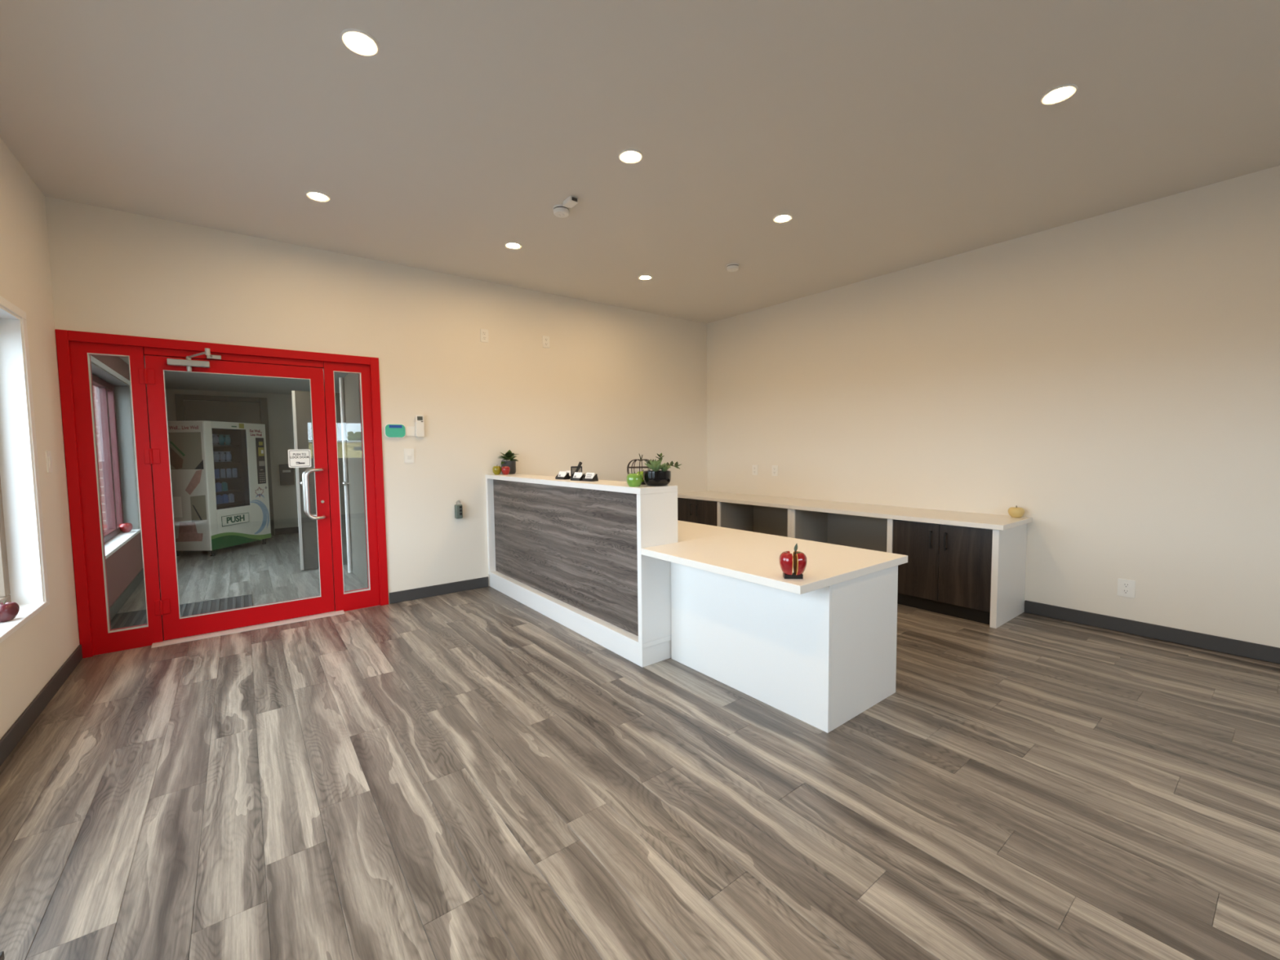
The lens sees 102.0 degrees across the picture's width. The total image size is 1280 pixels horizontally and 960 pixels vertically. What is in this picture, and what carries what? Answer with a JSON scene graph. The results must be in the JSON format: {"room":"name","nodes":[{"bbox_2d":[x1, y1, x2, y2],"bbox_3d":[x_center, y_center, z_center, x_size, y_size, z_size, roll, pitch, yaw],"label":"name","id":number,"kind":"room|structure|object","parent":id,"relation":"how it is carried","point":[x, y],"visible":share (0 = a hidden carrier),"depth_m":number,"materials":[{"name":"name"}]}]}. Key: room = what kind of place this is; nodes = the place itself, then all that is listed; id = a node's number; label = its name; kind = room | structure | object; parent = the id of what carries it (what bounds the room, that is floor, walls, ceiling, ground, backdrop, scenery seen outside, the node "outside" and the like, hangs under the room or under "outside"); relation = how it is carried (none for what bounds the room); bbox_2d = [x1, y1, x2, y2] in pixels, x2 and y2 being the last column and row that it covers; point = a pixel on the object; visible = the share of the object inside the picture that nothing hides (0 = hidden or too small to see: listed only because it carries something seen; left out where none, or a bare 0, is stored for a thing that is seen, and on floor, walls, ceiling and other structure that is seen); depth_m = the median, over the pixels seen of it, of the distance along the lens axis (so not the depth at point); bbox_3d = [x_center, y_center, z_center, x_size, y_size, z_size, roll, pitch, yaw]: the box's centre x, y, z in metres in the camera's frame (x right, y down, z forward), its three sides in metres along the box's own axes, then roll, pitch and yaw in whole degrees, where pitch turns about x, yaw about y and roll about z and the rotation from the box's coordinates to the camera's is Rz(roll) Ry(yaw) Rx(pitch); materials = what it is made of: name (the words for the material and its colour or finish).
{"room":"reception area","nodes":[
{"label":"reception area","id":0,"kind":"room"},
{"bbox_2d":[0,137,142,739],"bbox_3d":[-3.302,-0.250,2.695,0.200,2.878,11.820,-3,4,-38],"label":"wall","id":1,"kind":"structure","parent":0,"point":[30,656],"depth_m":2.89,"materials":[{"name":"paint"}]},
{"bbox_2d":[0,295,49,643],"bbox_3d":[-2.701,-0.059,1.942,0.216,1.551,1.900,-3,4,-38],"label":"window","id":2,"kind":"structure","parent":1,"relation":"in","point":[24,581],"depth_m":2.67,"materials":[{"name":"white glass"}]},
{"bbox_2d":[0,600,19,622],"bbox_3d":[-2.977,0.612,2.428,0.093,0.099,0.093,-3,4,-38],"label":"apple","id":3,"kind":"object","parent":2,"relation":"on","point":[9,611],"visible":1,"depth_m":2.42,"materials":[{"name":"food"}]},
{"bbox_2d":[0,644,82,766],"bbox_3d":[-1.575,1.223,0.737,0.012,0.094,6.468,-3,4,-38],"label":"baseboard","id":4,"kind":"structure","parent":1,"relation":"attached to","point":[17,731],"depth_m":2.56,"materials":[{"name":"rubber"}]},
{"bbox_2d":[45,450,53,472],"bbox_3d":[-3.354,-0.104,2.947,0.011,0.122,0.078,-3,4,-38],"label":"light switch","id":5,"kind":"object","parent":1,"relation":"attached to","point":[48,453],"visible":1,"depth_m":2.94,"materials":[{"name":"white plastic"}]},
{"bbox_2d":[90,355,141,559],"bbox_3d":[-4.671,-0.191,4.493,0.216,1.551,2.110,-3,4,-38],"label":"window","id":6,"kind":"structure","parent":1,"relation":"in","point":[113,392],"depth_m":5.18,"materials":[{"name":"grey paint"}]},
{"bbox_2d":[119,521,133,533],"bbox_3d":[-5.103,0.467,5.148,0.101,0.108,0.101,-3,4,-38],"label":"apple","id":7,"kind":"object","parent":6,"relation":"on","point":[127,526],"visible":1,"depth_m":5.12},
{"bbox_2d":[109,568,144,621],"bbox_3d":[-4.433,1.028,4.436,0.012,0.100,2.610,-3,4,-38],"label":"baseboard","id":8,"kind":"structure","parent":1,"relation":"attached to","point":[122,598],"depth_m":4.56,"materials":[{"name":"rubber"}]},
{"bbox_2d":[165,388,298,534],"bbox_3d":[-5.898,-0.226,8.090,2.660,2.235,0.120,-3,4,-38],"label":"wall","id":9,"kind":"structure","parent":0,"point":[280,414],"depth_m":8.17,"materials":[{"name":"paint"}]},
{"bbox_2d":[174,394,274,535],"bbox_3d":[-6.187,-0.177,7.774,1.068,2.142,0.030,-3,4,-38],"label":"door","id":10,"kind":"structure","parent":9,"relation":"in","point":[228,410],"depth_m":7.76,"materials":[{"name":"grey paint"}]},
{"bbox_2d":[274,526,298,534],"bbox_3d":[-5.313,0.791,8.511,1.115,0.100,0.012,-3,4,-38],"label":"baseboard","id":11,"kind":"structure","parent":9,"relation":"attached to","point":[287,530],"depth_m":8.26,"materials":[{"name":"rubber"}]},
{"bbox_2d":[279,464,294,485],"bbox_3d":[-5.587,-0.084,8.203,0.183,0.330,0.092,-3,4,-38],"label":"box","id":12,"kind":"object","parent":9,"relation":"attached to","point":[286,473],"visible":0.86,"depth_m":8.16,"materials":[{"name":"metal"}]},
{"bbox_2d":[119,356,349,394],"bbox_3d":[-4.359,-1.287,6.011,2.660,0.100,5.200,-3,4,-38],"label":"ceiling","id":13,"kind":"structure","parent":0,"point":[173,380],"depth_m":6.83,"materials":[{"name":"paint"}]},
{"bbox_2d":[44,196,706,604],"bbox_3d":[-1.399,-0.410,4.979,5.610,2.878,0.120,-3,4,-38],"label":"wall","id":14,"kind":"structure","parent":0,"point":[612,385],"depth_m":4.57,"materials":[{"name":"paint"}]},
{"bbox_2d":[55,328,388,658],"bbox_3d":[-2.828,0.067,3.751,1.803,2.065,0.413,-3,4,-38],"label":"door","id":15,"kind":"structure","parent":14,"relation":"in","point":[148,357],"depth_m":3.55,"materials":[{"name":"red metal"}]},
{"bbox_2d":[288,448,311,467],"bbox_3d":[-2.629,-0.167,4.007,0.148,0.140,0.004,-3,4,-38],"label":"door sign","id":16,"kind":"object","parent":15,"relation":"attached to","point":[297,458],"visible":1,"depth_m":4.00,"materials":[{"name":"paper"}]},
{"bbox_2d":[383,423,405,438],"bbox_3d":[-2.065,-0.414,4.375,0.166,0.120,0.022,-3,4,-38],"label":"alarm keypad","id":17,"kind":"object","parent":14,"relation":"attached to","point":[391,430],"visible":1,"depth_m":4.37,"materials":[{"name":"teal plastic"}]},
{"bbox_2d":[404,448,414,462],"bbox_3d":[-1.982,-0.209,4.457,0.078,0.122,0.011,-3,4,-38],"label":"light switch","id":18,"kind":"object","parent":14,"relation":"attached to","point":[408,453],"visible":1,"depth_m":4.45,"materials":[{"name":"white plastic"}]},
{"bbox_2d":[405,426,414,435],"bbox_3d":[-1.972,-0.419,4.455,0.070,0.082,0.008,-3,4,-38],"label":"blank plate","id":19,"kind":"object","parent":14,"relation":"attached to","point":[410,430],"visible":1,"depth_m":4.45,"materials":[{"name":"white plastic"}]},
{"bbox_2d":[414,414,424,436],"bbox_3d":[-1.906,-0.468,4.488,0.074,0.186,0.032,-3,4,-38],"label":"thermostat","id":20,"kind":"object","parent":14,"relation":"attached to","point":[419,424],"visible":1,"depth_m":4.47,"materials":[{"name":"white plastic"}]},
{"bbox_2d":[389,576,488,604],"bbox_3d":[-1.786,0.986,4.670,0.867,0.096,0.010,-3,4,-38],"label":"baseboard","id":21,"kind":"structure","parent":14,"relation":"attached to","point":[464,585],"depth_m":4.64,"materials":[{"name":"rubber"}]},
{"bbox_2d":[480,328,488,342],"bbox_3d":[-1.444,-1.340,4.815,0.075,0.118,0.009,-3,4,-38],"label":"wall outlet","id":22,"kind":"object","parent":14,"relation":"attached to","point":[483,332],"visible":1,"depth_m":4.81,"materials":[{"name":"white plastic"}]},
{"bbox_2d":[542,335,549,348],"bbox_3d":[-0.941,-1.384,5.200,0.075,0.118,0.009,-3,4,-38],"label":"wall outlet","id":23,"kind":"object","parent":14,"relation":"attached to","point":[545,339],"visible":1,"depth_m":5.20,"materials":[{"name":"white plastic"}]},
{"bbox_3d":[-1.645,0.200,4.721,0.016,0.033,0.037,-3,4,-38],"label":"wall hook","id":24,"kind":"object","parent":14,"relation":"attached to","visible":0},
{"bbox_2d":[454,500,462,518],"bbox_3d":[-1.648,0.266,4.711,0.061,0.165,0.052,-3,4,-38],"label":"box","id":25,"kind":"object","parent":24,"relation":"hanging from","point":[458,508],"visible":1,"depth_m":4.69,"materials":[{"name":"black plastic"}]},
{"bbox_2d":[0,533,1279,959],"bbox_3d":[-0.971,1.097,4.471,5.930,0.120,11.970,-3,4,-38],"label":"floor","id":26,"kind":"structure","parent":0,"point":[468,775],"depth_m":1.92,"materials":[{"name":"plastic"}]},
{"bbox_2d":[110,594,252,629],"bbox_3d":[-3.646,1.082,4.146,0.880,0.011,0.825,-3,4,-38],"label":"door mat","id":27,"kind":"object","parent":26,"relation":"on","point":[137,617],"visible":0.45,"depth_m":4.29,"materials":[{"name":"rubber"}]},
{"bbox_2d":[167,420,271,555],"bbox_3d":[-5.633,0.088,6.944,0.611,1.700,0.976,0,3,3],"label":"vending machine","id":28,"kind":"object","parent":26,"relation":"on","point":[201,524],"visible":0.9,"depth_m":6.56,"materials":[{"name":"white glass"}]},
{"bbox_2d":[168,446,182,469],"bbox_3d":[-5.810,-0.310,6.441,0.280,0.360,0.001,0,3,3],"label":"print","id":29,"kind":"object","parent":28,"relation":"attached to","point":[176,461],"depth_m":6.44},
{"bbox_2d":[172,496,182,517],"bbox_3d":[-5.833,0.339,6.483,0.220,0.260,0.001,0,3,3],"label":"print","id":30,"kind":"object","parent":28,"relation":"attached to","point":[177,507],"depth_m":6.48},
{"bbox_2d":[169,441,185,456],"bbox_3d":[-5.736,-0.385,6.432,0.190,0.190,0.002,0,3,3],"label":"print","id":31,"kind":"object","parent":28,"relation":"attached to","point":[171,442],"depth_m":6.43},
{"bbox_2d":[168,431,202,469],"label":"print","id":32,"kind":"object","parent":28,"relation":"attached to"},
{"bbox_2d":[177,522,197,537],"bbox_3d":[-5.659,0.647,6.492,0.280,0.240,0.001,0,3,3],"label":"print","id":33,"kind":"object","parent":28,"relation":"attached to","point":[185,528],"depth_m":6.49},
{"bbox_2d":[167,421,210,551],"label":"print","id":34,"kind":"object","parent":28,"relation":"attached to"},
{"bbox_2d":[175,533,203,542],"bbox_3d":[-5.659,0.722,6.496,0.400,0.110,0.001,0,3,3],"label":"print","id":35,"kind":"object","parent":28,"relation":"attached to","point":[195,536],"depth_m":6.49},
{"bbox_2d":[185,469,202,494],"bbox_3d":[-5.547,0.028,6.447,0.240,0.320,0.001,0,3,3],"label":"print","id":36,"kind":"object","parent":28,"relation":"on","point":[195,480],"depth_m":6.45},
{"bbox_2d":[192,505,202,519],"bbox_3d":[-5.522,0.407,6.469,0.120,0.200,0.001,0,3,3],"label":"print","id":37,"kind":"object","parent":28,"relation":"attached to","point":[197,513],"depth_m":6.47},
{"bbox_2d":[190,494,206,522],"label":"print","id":38,"kind":"object","parent":28,"relation":"attached to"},
{"bbox_2d":[195,459,204,469],"bbox_3d":[-5.469,-0.193,6.429,0.120,0.120,0.001,0,3,3],"label":"print","id":39,"kind":"object","parent":28,"relation":"on","point":[200,466],"depth_m":6.43},
{"bbox_2d":[212,434,218,444],"bbox_3d":[-5.458,-0.518,6.666,0.060,0.138,0.085,0,3,3],"label":"snack bag","id":40,"kind":"object","parent":28,"relation":"on","point":[215,437],"visible":0.91,"depth_m":6.65,"materials":[{"name":"plastic"}]},
{"bbox_2d":[213,451,219,462],"bbox_3d":[-5.457,-0.297,6.679,0.060,0.140,0.085,0,3,3],"label":"snack bag","id":41,"kind":"object","parent":28,"relation":"on","point":[216,455],"visible":0.89,"depth_m":6.66,"materials":[{"name":"plastic"}]},
{"bbox_2d":[214,482,222,491],"bbox_3d":[-5.452,0.091,6.703,0.036,0.118,0.072,0,3,3],"label":"carton","id":42,"kind":"object","parent":28,"relation":"on","point":[218,486],"visible":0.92,"depth_m":6.68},
{"bbox_2d":[216,494,222,504],"bbox_3d":[-5.450,0.251,6.712,0.036,0.118,0.072,0,3,3],"label":"carton","id":43,"kind":"object","parent":28,"relation":"on","point":[219,498],"visible":0.91,"depth_m":6.70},
{"bbox_2d":[217,434,224,444],"bbox_3d":[-5.453,-0.523,6.757,0.061,0.139,0.085,0,3,3],"label":"snack bag","id":44,"kind":"object","parent":28,"relation":"on","point":[221,438],"visible":0.99,"depth_m":6.74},
{"bbox_2d":[219,451,226,462],"bbox_3d":[-5.452,-0.304,6.771,0.060,0.138,0.085,0,3,3],"label":"snack bag","id":45,"kind":"object","parent":28,"relation":"on","point":[222,455],"visible":1,"depth_m":6.75,"materials":[{"name":"plastic"}]},
{"bbox_2d":[220,468,226,478],"bbox_3d":[-5.449,-0.086,6.776,0.016,0.122,0.068,0,3,3],"label":"bar","id":46,"kind":"object","parent":28,"relation":"on","point":[222,470],"visible":1,"depth_m":6.77,"materials":[{"name":"plastic"}]},
{"bbox_2d":[221,481,227,491],"bbox_3d":[-5.447,0.085,6.794,0.036,0.118,0.072,0,3,3],"label":"carton","id":47,"kind":"object","parent":28,"relation":"on","point":[224,485],"visible":1,"depth_m":6.78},
{"bbox_2d":[222,493,228,503],"bbox_3d":[-5.445,0.245,6.804,0.036,0.118,0.072,0,3,3],"label":"carton","id":48,"kind":"object","parent":28,"relation":"on","point":[224,497],"visible":1,"depth_m":6.79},
{"bbox_2d":[224,434,231,444],"bbox_3d":[-5.449,-0.529,6.849,0.060,0.138,0.085,0,3,3],"label":"snack bag","id":49,"kind":"object","parent":28,"relation":"on","point":[227,438],"visible":0.98,"depth_m":6.83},
{"bbox_2d":[225,451,231,462],"bbox_3d":[-5.446,-0.309,6.862,0.059,0.138,0.085,0,3,3],"label":"snack bag","id":50,"kind":"object","parent":28,"relation":"on","point":[228,456],"visible":1,"depth_m":6.84,"materials":[{"name":"plastic"}]},
{"bbox_2d":[227,493,234,502],"bbox_3d":[-5.440,0.239,6.896,0.036,0.118,0.072,0,3,3],"label":"carton","id":51,"kind":"object","parent":28,"relation":"on","point":[231,497],"visible":1,"depth_m":6.88,"materials":[{"name":"cardboard"}]},
{"bbox_2d":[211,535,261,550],"bbox_3d":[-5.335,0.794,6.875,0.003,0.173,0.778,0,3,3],"label":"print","id":52,"kind":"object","parent":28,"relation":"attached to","point":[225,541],"depth_m":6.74},
{"bbox_2d":[211,532,271,548],"bbox_3d":[-5.331,0.757,6.970,0.004,0.196,0.973,0,3,3],"label":"print","id":53,"kind":"object","parent":28,"relation":"attached to","point":[267,535],"depth_m":6.99},
{"bbox_2d":[249,501,266,533],"bbox_3d":[-5.317,0.518,7.242,0.001,0.454,0.284,0,3,3],"label":"print","id":54,"kind":"object","parent":28,"relation":"attached to","point":[264,514],"depth_m":7.31},
{"bbox_2d":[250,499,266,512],"bbox_3d":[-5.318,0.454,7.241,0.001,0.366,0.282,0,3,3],"label":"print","id":55,"kind":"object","parent":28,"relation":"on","point":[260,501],"depth_m":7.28},
{"bbox_2d":[263,503,269,527],"bbox_3d":[-5.310,0.505,7.375,0.001,0.364,0.098,0,3,4],"label":"print","id":56,"kind":"object","parent":28,"relation":"attached to","point":[264,504],"depth_m":7.40},
{"bbox_2d":[291,390,351,570],"bbox_3d":[-3.384,-0.006,5.870,0.846,1.943,0.084,-3,4,-38],"label":"door","id":57,"kind":"structure","parent":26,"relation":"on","point":[301,402],"depth_m":5.67,"materials":[{"name":"grey paint"}]},
{"bbox_2d":[485,473,677,666],"bbox_3d":[-0.606,0.524,4.057,0.289,1.067,2.383,-3,4,-38],"label":"reception desk","id":58,"kind":"object","parent":26,"relation":"on","point":[568,551],"depth_m":3.56,"materials":[{"name":"white laminate"}]},
{"bbox_2d":[492,464,501,475],"bbox_3d":[-1.334,-0.097,4.837,0.082,0.094,0.082,-3,4,-38],"label":"apple","id":59,"kind":"object","parent":58,"relation":"on","point":[496,470],"visible":0.98,"depth_m":4.81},
{"bbox_2d":[501,466,510,475],"bbox_3d":[-1.245,-0.095,4.811,0.080,0.092,0.080,-3,4,-38],"label":"apple","id":60,"kind":"object","parent":58,"relation":"on","point":[505,470],"visible":1,"depth_m":4.78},
{"bbox_2d":[499,449,518,474],"bbox_3d":[-1.249,-0.171,4.907,0.210,0.232,0.185,-3,4,-38],"label":"potted plant","id":61,"kind":"object","parent":58,"relation":"on","point":[508,455],"visible":0.94,"depth_m":4.88,"materials":[{"name":"green plant"}]},
{"bbox_2d":[555,472,569,479],"bbox_3d":[-0.593,-0.031,3.972,0.106,0.050,0.059,3,5,44],"label":"card holder","id":62,"kind":"object","parent":58,"relation":"on","point":[566,477],"visible":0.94,"depth_m":3.94,"materials":[{"name":"black plastic"}]},
{"bbox_2d":[570,466,582,477],"bbox_3d":[-0.484,-0.055,3.965,0.086,0.097,0.086,-1,3,-6],"label":"pen cup","id":63,"kind":"object","parent":58,"relation":"on","point":[571,467],"visible":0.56,"depth_m":3.92,"materials":[{"name":"black plastic"}]},
{"bbox_2d":[570,473,585,480],"bbox_3d":[-0.452,-0.021,3.790,0.106,0.050,0.059,3,5,44],"label":"card holder","id":64,"kind":"object","parent":58,"relation":"on","point":[572,478],"visible":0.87,"depth_m":3.76,"materials":[{"name":"black plastic"}]},
{"bbox_2d":[582,474,598,481],"bbox_3d":[-0.356,-0.018,3.706,0.106,0.050,0.059,3,5,44],"label":"card holder","id":65,"kind":"object","parent":58,"relation":"on","point":[594,478],"visible":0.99,"depth_m":3.68,"materials":[{"name":"black plastic"}]},
{"bbox_2d":[585,472,595,478],"bbox_3d":[-0.356,-0.025,3.706,0.088,0.053,0.033,3,5,44],"label":"cards","id":66,"kind":"object","parent":65,"relation":"in","point":[588,475],"visible":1,"depth_m":3.70,"materials":[{"name":"paper"}]},
{"bbox_2d":[626,471,642,486],"bbox_3d":[-0.034,-0.005,3.133,0.096,0.089,0.096,-3,4,-38],"label":"apple","id":67,"kind":"object","parent":58,"relation":"on","point":[634,479],"visible":1,"depth_m":3.10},
{"bbox_2d":[626,453,650,484],"bbox_3d":[0.006,-0.071,3.315,0.181,0.197,0.181,-3,4,-38],"label":"wire basket","id":68,"kind":"object","parent":58,"relation":"on","point":[641,458],"visible":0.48,"depth_m":3.29,"materials":[{"name":"black metal"}]},
{"bbox_2d":[643,453,680,486],"bbox_3d":[0.120,-0.066,3.176,0.233,0.200,0.174,-3,4,-38],"label":"succulent bowl","id":69,"kind":"object","parent":58,"relation":"on","point":[655,477],"visible":1,"depth_m":3.11,"materials":[{"name":"black ceramic"}]},
{"bbox_2d":[643,470,671,486],"bbox_3d":[0.104,-0.010,3.170,0.170,0.090,0.170,-3,4,-38],"label":"bowl","id":70,"kind":"object","parent":69,"relation":"attached to","point":[651,477],"depth_m":3.10,"materials":[{"name":"black ceramic"}]},
{"bbox_2d":[677,497,719,526],"bbox_3d":[0.865,0.559,6.211,0.611,0.702,0.777,-3,4,-38],"label":"base cabinet","id":71,"kind":"object","parent":26,"relation":"on","point":[691,510],"visible":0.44,"depth_m":5.98,"materials":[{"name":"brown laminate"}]},
{"bbox_2d":[720,502,791,537],"bbox_3d":[1.399,0.594,5.542,0.584,0.702,0.933,-3,4,-38],"label":"open bay","id":72,"kind":"object","parent":26,"relation":"on","point":[755,518],"visible":0.32,"depth_m":5.87,"materials":[{"name":"beige laminate"}]},
{"bbox_2d":[671,562,897,733],"bbox_3d":[0.043,0.722,3.875,0.624,0.679,3.440,-3,4,-38],"label":"desk","id":73,"kind":"object","parent":26,"relation":"on","point":[822,658],"visible":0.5,"depth_m":2.57,"materials":[{"name":"white laminate"}]},
{"bbox_2d":[641,520,907,594],"bbox_3d":[-0.019,0.367,3.817,0.941,0.038,3.467,-3,4,-38],"label":"countertop","id":74,"kind":"structure","parent":73,"relation":"on","point":[752,557],"depth_m":2.75,"materials":[{"name":"laminate"}]},
{"bbox_2d":[778,543,807,578],"bbox_3d":[0.674,0.356,2.286,0.118,0.154,0.100,0,3,5],"label":"apple ornament","id":75,"kind":"object","parent":74,"relation":"on","point":[798,560],"visible":1,"depth_m":2.26,"materials":[{"name":"ceramic"}]},
{"bbox_2d":[791,509,887,552],"bbox_3d":[1.970,0.632,4.803,0.584,0.702,0.936,-3,4,-38],"label":"open bay","id":76,"kind":"object","parent":26,"relation":"on","point":[870,533],"visible":0.38,"depth_m":5.06,"materials":[{"name":"beige laminate"}]},
{"bbox_2d":[677,491,1032,530],"bbox_3d":[1.684,0.245,5.126,0.610,0.036,3.466,-3,4,-38],"label":"countertop","id":77,"kind":"structure","parent":76,"relation":"on","point":[985,521],"depth_m":4.50,"materials":[{"name":"laminate"}]},
{"bbox_2d":[1008,505,1024,517],"bbox_3d":[2.866,0.240,3.950,0.105,0.090,0.105,-3,4,-38],"label":"pumpkin","id":78,"kind":"object","parent":77,"relation":"on","point":[1014,512],"visible":1,"depth_m":3.92,"materials":[{"name":"food"}]},
{"bbox_2d":[887,519,1026,628],"bbox_3d":[2.486,0.668,4.113,0.611,0.702,0.786,-3,4,-38],"label":"base cabinet","id":79,"kind":"object","parent":26,"relation":"on","point":[974,574],"visible":0.81,"depth_m":3.87,"materials":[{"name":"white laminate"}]},
{"bbox_2d":[0,0,1279,324],"bbox_3d":[0.583,-1.758,2.235,5.930,0.100,6.770,-3,4,-38],"label":"ceiling","id":80,"kind":"structure","parent":0,"point":[894,135],"depth_m":2.49,"materials":[{"name":"paint"}]},
{"bbox_2d":[305,191,330,201],"bbox_3d":[-1.968,-1.733,3.170,0.132,0.007,0.132,-3,4,-38],"label":"recessed light","id":81,"kind":"object","parent":80,"relation":"in","point":[314,195],"visible":1,"depth_m":3.17,"materials":[{"name":"white plastic"}]},
{"bbox_2d":[309,192,326,199],"bbox_3d":[-1.968,-1.734,3.170,0.092,0.002,0.092,-3,4,-38],"label":"diffuser","id":82,"kind":"object","parent":81,"relation":"attached to","point":[314,196],"depth_m":3.17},
{"bbox_2d":[340,27,379,55],"bbox_3d":[-1.070,-1.671,1.983,0.132,0.007,0.132,-3,4,-38],"label":"recessed light","id":83,"kind":"object","parent":80,"relation":"in","point":[359,42],"visible":1,"depth_m":1.98,"materials":[{"name":"white plastic"}]},
{"bbox_2d":[346,33,373,52],"bbox_3d":[-1.070,-1.672,1.983,0.092,0.002,0.092,-3,4,-38],"label":"diffuser","id":84,"kind":"object","parent":83,"relation":"attached to","point":[356,42],"depth_m":1.98,"materials":[{"name":"plastic"}]},
{"bbox_2d":[504,241,522,248],"bbox_3d":[-0.970,-1.792,3.969,0.132,0.007,0.132,-3,4,-38],"label":"recessed light","id":85,"kind":"object","parent":80,"relation":"in","point":[511,245],"visible":1,"depth_m":3.96,"materials":[{"name":"white plastic"}]},
{"bbox_2d":[506,243,519,248],"bbox_3d":[-0.970,-1.794,3.969,0.092,0.002,0.092,-3,4,-38],"label":"diffuser","id":86,"kind":"object","parent":85,"relation":"attached to","point":[508,245],"depth_m":3.97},
{"bbox_2d":[552,204,569,217],"bbox_3d":[-0.510,-1.742,3.371,0.110,0.045,0.110,-3,4,-38],"label":"smoke detector","id":87,"kind":"object","parent":80,"relation":"attached to","point":[560,211],"visible":0.99,"depth_m":3.34,"materials":[{"name":"white plastic"}]},
{"bbox_2d":[563,195,578,208],"bbox_3d":[-0.434,-1.744,3.254,0.062,0.030,0.098,-3,4,-38],"label":"sensor","id":88,"kind":"object","parent":80,"relation":"attached to","point":[571,201],"visible":1,"depth_m":3.23,"materials":[{"name":"white plastic"}]},
{"bbox_2d":[617,148,643,163],"bbox_3d":[-0.050,-1.730,2.776,0.132,0.007,0.132,-3,4,-38],"label":"recessed light","id":89,"kind":"object","parent":80,"relation":"in","point":[630,155],"visible":1,"depth_m":2.77,"materials":[{"name":"white plastic"}]},
{"bbox_2d":[622,151,639,161],"bbox_3d":[-0.050,-1.732,2.775,0.092,0.002,0.092,-3,4,-38],"label":"diffuser","id":90,"kind":"object","parent":89,"relation":"attached to","point":[626,156],"depth_m":2.78,"materials":[{"name":"plastic"}]},
{"bbox_2d":[638,275,652,279],"bbox_3d":[0.049,-1.851,4.745,0.132,0.007,0.132,-3,4,-38],"label":"recessed light","id":91,"kind":"object","parent":80,"relation":"in","point":[642,277],"visible":1,"depth_m":4.73,"materials":[{"name":"white plastic"}]},
{"bbox_2d":[726,262,739,271],"bbox_3d":[0.797,-1.823,4.460,0.110,0.045,0.110,-3,4,-38],"label":"smoke detector","id":92,"kind":"object","parent":80,"relation":"attached to","point":[733,267],"visible":1,"depth_m":4.42,"materials":[{"name":"white plastic"}]},
{"bbox_2d":[773,213,792,222],"bbox_3d":[0.976,-1.789,3.549,0.132,0.007,0.132,-3,4,-38],"label":"recessed light","id":93,"kind":"object","parent":80,"relation":"in","point":[782,218],"visible":1,"depth_m":3.54,"materials":[{"name":"white plastic"}]},
{"bbox_2d":[775,215,789,221],"bbox_3d":[0.976,-1.790,3.549,0.092,0.002,0.092,-3,4,-38],"label":"diffuser","id":94,"kind":"object","parent":93,"relation":"attached to","point":[778,218],"depth_m":3.55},
{"bbox_2d":[1040,84,1077,104],"bbox_3d":[1.875,-1.725,2.323,0.132,0.007,0.132,-3,4,-38],"label":"recessed light","id":95,"kind":"object","parent":80,"relation":"in","point":[1060,93],"visible":1,"depth_m":2.32,"materials":[{"name":"white plastic"}]},
{"bbox_2d":[1045,87,1071,102],"bbox_3d":[1.875,-1.726,2.323,0.092,0.002,0.092,-3,4,-38],"label":"diffuser","id":96,"kind":"object","parent":95,"relation":"attached to","point":[1059,94],"depth_m":2.32,"materials":[{"name":"plastic"}]},
{"bbox_2d":[706,165,1279,648],"bbox_3d":[2.854,-0.409,4.154,0.120,2.878,6.620,-3,4,-38],"label":"wall","id":97,"kind":"structure","parent":0,"point":[1112,379],"depth_m":3.73,"materials":[{"name":"paint"}]},
{"bbox_2d":[752,465,757,475],"bbox_3d":[1.338,-0.116,6.041,0.009,0.118,0.075,-3,4,-38],"label":"wall outlet","id":98,"kind":"object","parent":97,"relation":"attached to","point":[754,467],"visible":1,"depth_m":6.04,"materials":[{"name":"white plastic"}]},
{"bbox_2d":[772,465,777,475],"bbox_3d":[1.511,-0.104,5.817,0.009,0.118,0.075,-3,4,-38],"label":"wall outlet","id":99,"kind":"object","parent":97,"relation":"attached to","point":[775,468],"visible":1,"depth_m":5.81,"materials":[{"name":"white plastic"}]},
{"bbox_2d":[1116,578,1135,598],"bbox_3d":[3.315,0.738,3.536,0.009,0.118,0.088,-3,4,-38],"label":"wall outlet","id":100,"kind":"object","parent":97,"relation":"attached to","point":[1126,588],"visible":1,"depth_m":3.53,"materials":[{"name":"white plastic"}]},
{"bbox_2d":[1024,600,1279,663],"bbox_3d":[3.904,1.037,2.791,0.012,0.094,3.063,-3,4,-38],"label":"baseboard","id":101,"kind":"structure","parent":97,"relation":"attached to","point":[1233,646],"depth_m":3.40,"materials":[{"name":"rubber"}]},
{"bbox_3d":[-2.155,-0.075,4.805,0.550,2.223,0.500,-3,4,-38],"label":"wall","id":102,"kind":"structure","parent":0,"visible":0},
{"bbox_2d":[338,373,368,587],"bbox_3d":[-2.819,-0.027,5.167,0.168,2.058,0.840,-3,4,-38],"label":"door","id":103,"kind":"structure","parent":102,"relation":"in","point":[349,384],"depth_m":5.20,"materials":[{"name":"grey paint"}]},
{"label":"outside","id":104,"kind":"structure","parent":0,"visible":0},
{"bbox_3d":[23.501,3.739,-38.881,260.000,0.200,220.000,-3,4,-38],"label":"ground","id":105,"kind":"structure","parent":104,"visible":0},
{"bbox_2d":[92,385,106,531],"bbox_3d":[-6.427,-0.006,4.765,2.230,2.670,0.390,-3,4,-38],"label":"window","id":106,"kind":"structure","parent":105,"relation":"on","point":[95,394],"depth_m":5.27,"materials":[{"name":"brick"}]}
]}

